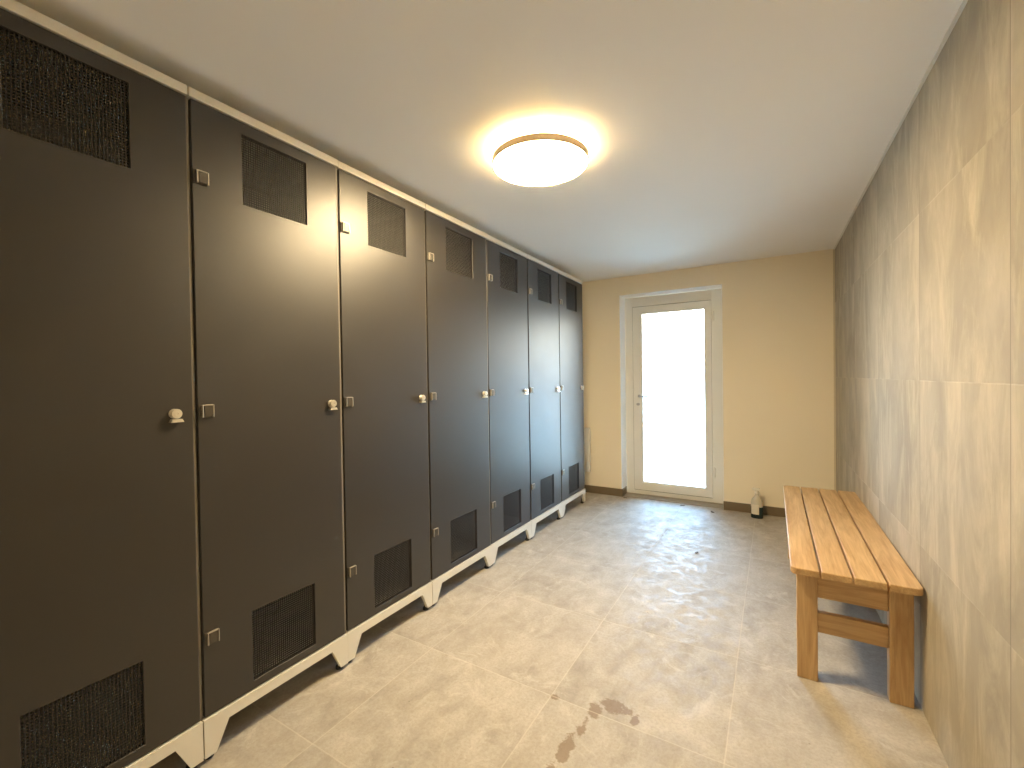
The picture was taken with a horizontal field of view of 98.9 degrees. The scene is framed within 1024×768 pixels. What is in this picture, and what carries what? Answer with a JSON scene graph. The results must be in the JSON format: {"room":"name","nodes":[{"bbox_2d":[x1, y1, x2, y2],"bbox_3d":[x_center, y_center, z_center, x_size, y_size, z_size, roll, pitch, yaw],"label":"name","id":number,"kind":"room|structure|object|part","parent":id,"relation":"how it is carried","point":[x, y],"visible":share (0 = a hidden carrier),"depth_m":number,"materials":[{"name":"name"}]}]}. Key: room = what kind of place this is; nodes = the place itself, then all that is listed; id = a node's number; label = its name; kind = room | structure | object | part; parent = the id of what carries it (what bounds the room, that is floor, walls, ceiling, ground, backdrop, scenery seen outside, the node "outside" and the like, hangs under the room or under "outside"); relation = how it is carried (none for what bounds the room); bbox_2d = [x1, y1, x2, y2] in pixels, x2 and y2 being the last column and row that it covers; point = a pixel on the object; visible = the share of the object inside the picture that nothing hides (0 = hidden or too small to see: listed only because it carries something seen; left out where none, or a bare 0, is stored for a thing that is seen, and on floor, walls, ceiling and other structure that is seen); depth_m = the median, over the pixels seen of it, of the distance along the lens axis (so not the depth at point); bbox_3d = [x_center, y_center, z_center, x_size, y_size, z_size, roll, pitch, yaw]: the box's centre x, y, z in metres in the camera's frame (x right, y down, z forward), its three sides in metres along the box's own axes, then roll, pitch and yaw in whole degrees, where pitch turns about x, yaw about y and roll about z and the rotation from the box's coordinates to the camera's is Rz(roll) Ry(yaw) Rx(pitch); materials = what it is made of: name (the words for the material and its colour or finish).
{"room":"changing room","nodes":[
{"label":"changing room","id":0,"kind":"room"},
{"bbox_2d":[15,0,962,281],"bbox_3d":[0.348,-1.090,1.948,2.985,0.100,5.441,0,1,31],"label":"ceiling","id":1,"kind":"structure","parent":0,"point":[714,132],"depth_m":1.56,"materials":[{"name":"paint"}]},
{"bbox_2d":[492,128,588,186],"bbox_3d":[0.125,-0.999,1.942,0.424,0.074,0.424,0,1,31],"label":"ceiling lamp","id":2,"kind":"object","parent":1,"relation":"attached to","point":[534,159],"visible":1,"depth_m":1.88,"materials":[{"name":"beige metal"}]},
{"bbox_2d":[150,492,948,767],"bbox_3d":[0.383,1.240,1.977,2.985,0.100,5.441,0,1,31],"label":"floor","id":3,"kind":"structure","parent":0,"point":[602,638],"depth_m":1.80,"materials":[{"name":"tile"}]},
{"bbox_2d":[0,0,203,767],"bbox_3d":[-1.343,0.148,1.270,0.505,2.152,0.546,0,1,31],"label":"locker","id":4,"kind":"object","parent":3,"relation":"on","point":[100,645],"visible":1,"depth_m":1.19,"materials":[{"name":"grey metal"}]},
{"bbox_2d":[0,26,129,167],"bbox_3d":[-1.157,-0.734,1.147,0.001,0.242,0.241,0,1,31],"label":"vent grille","id":5,"kind":"object","parent":4,"relation":"attached to","point":[15,31],"depth_m":1.13,"materials":[{"name":"metal"}]},
{"bbox_2d":[20,661,144,767],"bbox_3d":[-1.132,0.926,1.168,0.001,0.244,0.241,0,1,31],"label":"vent grille","id":6,"kind":"object","parent":4,"relation":"attached to","point":[128,754],"depth_m":1.17,"materials":[{"name":"metal"}]},
{"bbox_2d":[186,86,347,759],"bbox_3d":[-1.061,0.138,1.742,0.505,2.152,0.548,0,1,31],"label":"locker","id":7,"kind":"object","parent":3,"relation":"on","point":[265,296],"visible":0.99,"depth_m":1.57,"materials":[{"name":"grey metal"}]},
{"bbox_2d":[241,135,305,223],"bbox_3d":[-0.874,-0.744,1.620,0.001,0.242,0.242,0,1,31],"label":"vent grille","id":8,"kind":"object","parent":7,"relation":"attached to","point":[264,144],"depth_m":1.61,"materials":[{"name":"metal"}]},
{"bbox_2d":[252,584,314,678],"bbox_3d":[-0.849,0.916,1.641,0.001,0.244,0.242,0,1,31],"label":"vent grille","id":9,"kind":"object","parent":7,"relation":"attached to","point":[283,663],"depth_m":1.63,"materials":[{"name":"metal"}]},
{"bbox_2d":[336,161,431,662],"bbox_3d":[-0.784,0.128,2.214,0.505,2.152,0.538,0,1,31],"label":"locker","id":10,"kind":"object","parent":3,"relation":"on","point":[382,285],"visible":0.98,"depth_m":2.06,"materials":[{"name":"grey metal"}]},
{"bbox_2d":[367,192,404,256],"bbox_3d":[-0.597,-0.754,2.092,0.001,0.242,0.238,0,1,31],"label":"vent grille","id":11,"kind":"object","parent":10,"relation":"attached to","point":[378,196],"depth_m":2.08,"materials":[{"name":"metal"}]},
{"bbox_2d":[374,540,410,607],"bbox_3d":[-0.573,0.906,2.112,0.001,0.244,0.238,0,1,31],"label":"vent grille","id":12,"kind":"object","parent":10,"relation":"attached to","point":[399,594],"depth_m":2.11,"materials":[{"name":"metal"}]},
{"bbox_2d":[424,204,491,605],"bbox_3d":[-0.496,0.118,2.696,0.505,2.152,0.576,0,1,31],"label":"locker","id":13,"kind":"object","parent":3,"relation":"on","point":[455,250],"visible":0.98,"depth_m":2.54,"materials":[{"name":"grey metal"}]},
{"bbox_2d":[446,228,471,277],"bbox_3d":[-0.310,-0.765,2.574,0.001,0.242,0.255,0,1,31],"label":"vent grille","id":14,"kind":"object","parent":13,"relation":"attached to","point":[454,231],"depth_m":2.57,"materials":[{"name":"metal"}]},
{"bbox_2d":[451,510,476,562],"bbox_3d":[-0.285,0.896,2.594,0.001,0.244,0.255,0,1,31],"label":"vent grille","id":15,"kind":"object","parent":13,"relation":"attached to","point":[456,521],"depth_m":2.59,"materials":[{"name":"metal"}]},
{"bbox_2d":[485,234,531,565],"bbox_3d":[-0.211,0.107,3.182,0.505,2.152,0.543,0,1,31],"label":"locker","id":16,"kind":"object","parent":3,"relation":"on","point":[506,265],"visible":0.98,"depth_m":3.04,"materials":[{"name":"grey metal"}]},
{"bbox_2d":[499,252,516,291],"bbox_3d":[-0.025,-0.775,3.059,0.001,0.242,0.240,0,1,31],"label":"vent grille","id":17,"kind":"object","parent":16,"relation":"attached to","point":[512,258],"depth_m":3.05,"materials":[{"name":"metal"}]},
{"bbox_2d":[503,490,520,531],"bbox_3d":[0.000,0.886,3.080,0.001,0.244,0.240,0,1,31],"label":"vent grille","id":18,"kind":"object","parent":16,"relation":"attached to","point":[518,492],"depth_m":3.07,"materials":[{"name":"metal"}]},
{"bbox_2d":[527,254,561,538],"bbox_3d":[0.073,0.097,3.657,0.505,2.152,0.557,0,1,31],"label":"locker","id":19,"kind":"object","parent":3,"relation":"on","point":[542,278],"visible":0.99,"depth_m":3.51,"materials":[{"name":"grey metal"}]},
{"bbox_2d":[537,269,550,303],"bbox_3d":[0.259,-0.785,3.535,0.001,0.242,0.246,0,1,31],"label":"vent grille","id":20,"kind":"object","parent":19,"relation":"attached to","point":[544,272],"depth_m":3.53,"materials":[{"name":"metal"}]},
{"bbox_2d":[540,474,553,509],"bbox_3d":[0.284,0.876,3.556,0.001,0.244,0.246,0,1,31],"label":"vent grille","id":21,"kind":"object","parent":19,"relation":"attached to","point":[549,496],"depth_m":3.56,"materials":[{"name":"metal"}]},
{"bbox_2d":[558,270,585,517],"bbox_3d":[0.355,0.087,4.135,0.505,2.152,0.545,0,1,31],"label":"locker","id":22,"kind":"object","parent":3,"relation":"on","point":[569,287],"visible":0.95,"depth_m":4.00,"materials":[{"name":"grey metal"}]},
{"bbox_2d":[566,282,575,310],"bbox_3d":[0.542,-0.795,4.012,0.001,0.242,0.241,0,1,31],"label":"vent grille","id":23,"kind":"object","parent":22,"relation":"attached to","point":[572,298],"depth_m":4.01,"materials":[{"name":"metal"}]},
{"bbox_2d":[569,464,578,493],"bbox_3d":[0.567,0.865,4.033,0.001,0.244,0.241,0,1,31],"label":"vent grille","id":24,"kind":"object","parent":22,"relation":"attached to","point":[574,479],"depth_m":4.04,"materials":[{"name":"metal"}]},
{"bbox_2d":[751,488,762,518],"bbox_3d":[2.093,1.016,3.741,0.094,0.252,0.072,0,1,31],"label":"bottle","id":25,"kind":"object","parent":3,"relation":"on","point":[756,501],"visible":1,"depth_m":3.72,"materials":[{"name":"beige plastic"}]},
{"bbox_2d":[783,485,922,708],"bbox_3d":[1.648,0.936,2.260,0.394,0.464,1.485,0,1,31],"label":"wooden bench","id":26,"kind":"object","parent":3,"relation":"on","point":[867,570],"visible":1,"depth_m":1.74,"materials":[{"name":"brown wood"}]},
{"bbox_3d":[1.190,0.962,1.767,0.069,0.437,0.045,0,1,31],"label":"leg","id":27,"kind":"part","parent":26,"relation":"part of","materials":[{"name":"brown wood"}]},
{"bbox_3d":[1.437,0.960,1.620,0.070,0.437,0.045,0,1,31],"label":"leg","id":28,"kind":"part","parent":26,"relation":"part of","materials":[{"name":"brown wood"}]},
{"bbox_2d":[582,249,833,510],"bbox_3d":[1.593,0.028,4.280,2.518,2.230,0.200,0,1,31],"label":"wall","id":29,"kind":"structure","parent":0,"point":[778,347],"depth_m":3.83,"materials":[{"name":"beige paint"}]},
{"bbox_2d":[584,427,590,471],"bbox_3d":[0.667,0.690,4.686,0.372,0.460,0.076,0,1,31],"label":"radiator","id":30,"kind":"object","parent":29,"relation":"attached to","point":[587,431],"visible":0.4,"depth_m":4.58,"materials":[{"name":"white metal"}]},
{"bbox_2d":[585,485,626,496],"bbox_3d":[0.837,1.111,4.712,0.762,0.077,0.145,0,1,31],"label":"baseboard","id":31,"kind":"structure","parent":29,"relation":"attached to","point":[588,488],"depth_m":4.55,"materials":[{"name":"brown wood"}]},
{"bbox_2d":[619,284,723,508],"bbox_3d":[1.553,0.120,4.287,0.946,2.047,0.173,0,1,31],"label":"trim","id":32,"kind":"structure","parent":29,"relation":"attached to","point":[621,297],"depth_m":4.48,"materials":[{"name":"white paint"}]},
{"bbox_2d":[624,492,722,508],"bbox_3d":[1.592,1.138,4.340,0.942,0.008,0.220,0,1,31],"label":"threshold","id":33,"kind":"object","parent":29,"relation":"attached to","point":[628,494],"depth_m":4.28,"materials":[{"name":"metal"}]},
{"bbox_2d":[625,288,722,503],"bbox_3d":[1.596,0.121,4.359,0.934,2.041,0.126,0,1,31],"label":"door","id":34,"kind":"structure","parent":29,"relation":"in","point":[710,300],"depth_m":4.31,"materials":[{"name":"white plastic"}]},
{"bbox_2d":[723,501,807,518],"bbox_3d":[2.281,1.101,3.771,0.829,0.077,0.010,0,1,31],"label":"baseboard","id":35,"kind":"structure","parent":29,"relation":"attached to","point":[733,506],"depth_m":3.87,"materials":[{"name":"brown wood"}]},
{"bbox_2d":[833,249,835,489],"bbox_3d":[2.617,0.025,3.550,0.012,2.223,0.005,0,1,31],"label":"trim","id":36,"kind":"structure","parent":29,"relation":"attached to","point":[834,249],"depth_m":3.55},
{"bbox_2d":[835,0,1023,767],"bbox_3d":[1.514,0.066,1.335,0.369,2.230,5.341,0,1,31],"label":"wall","id":37,"kind":"structure","parent":0,"point":[929,262],"depth_m":1.29,"materials":[{"name":"tile"}]},
{"bbox_2d":[833,0,967,249],"bbox_3d":[1.307,-1.043,1.318,0.010,0.007,5.141,0,1,30],"label":"trim","id":38,"kind":"structure","parent":37,"relation":"attached to","point":[962,6],"depth_m":1.58,"materials":[{"name":"white ceramic"}]},
{"label":"outside","id":39,"kind":"structure","parent":0,"visible":0},
{"bbox_2d":[644,425,705,487],"bbox_3d":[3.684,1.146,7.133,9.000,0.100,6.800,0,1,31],"label":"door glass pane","id":40,"kind":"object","parent":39,"point":[672,454],"depth_m":6.86,"materials":[{"name":"white glass"}]},
{"bbox_2d":[643,364,704,426],"bbox_3d":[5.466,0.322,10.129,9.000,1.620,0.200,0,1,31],"label":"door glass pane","id":41,"kind":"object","parent":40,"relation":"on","point":[676,393],"depth_m":10.87,"materials":[{"name":"white glass"}]}
]}

